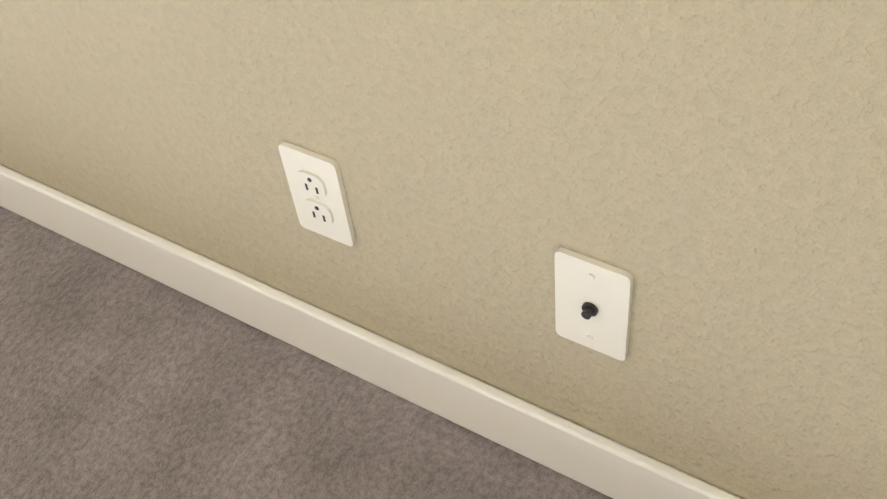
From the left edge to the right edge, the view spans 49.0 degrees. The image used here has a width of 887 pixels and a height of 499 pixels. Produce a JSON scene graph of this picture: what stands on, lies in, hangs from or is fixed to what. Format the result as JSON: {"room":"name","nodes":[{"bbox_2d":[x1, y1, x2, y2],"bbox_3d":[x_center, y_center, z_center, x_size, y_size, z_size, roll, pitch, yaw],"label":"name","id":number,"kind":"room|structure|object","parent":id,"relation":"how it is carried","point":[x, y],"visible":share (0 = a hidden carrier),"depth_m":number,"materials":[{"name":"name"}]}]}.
{"room":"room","nodes":[
{"label":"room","id":0,"kind":"room"},
{"bbox_2d":[0,206,612,498],"bbox_3d":[-1.371,1.136,0.500,3.800,0.100,3.790,21,53,25],"label":"floor","id":1,"kind":"structure","parent":0,"point":[118,380],"depth_m":1.18,"materials":[{"name":"carpet"}]},
{"bbox_2d":[0,0,886,498],"bbox_3d":[-0.543,-0.901,0.560,3.400,2.440,0.200,21,53,25],"label":"wall","id":2,"kind":"structure","parent":0,"point":[710,176],"depth_m":0.82,"materials":[{"name":"beige paint"}]},
{"bbox_2d":[278,142,355,245],"bbox_3d":[-0.127,-0.053,0.978,0.070,0.115,0.010,21,53,25],"label":"duplex electrical outlet","id":3,"kind":"object","parent":2,"relation":"attached to","point":[315,183],"visible":1,"depth_m":0.97,"materials":[{"name":"white plastic"}]},
{"bbox_2d":[0,165,741,498],"bbox_3d":[-0.485,-0.028,1.349,3.386,0.095,0.014,21,53,25],"label":"baseboard","id":4,"kind":"structure","parent":2,"relation":"attached to","point":[589,458],"depth_m":1.14,"materials":[{"name":"white wood"}]},
{"bbox_2d":[555,247,632,360],"bbox_3d":[0.128,0.053,0.853,0.070,0.115,0.016,21,53,25],"label":"outlet","id":5,"kind":"object","parent":2,"relation":"attached to","point":[593,300],"visible":1,"depth_m":0.85,"materials":[{"name":"white plastic"}]}
]}

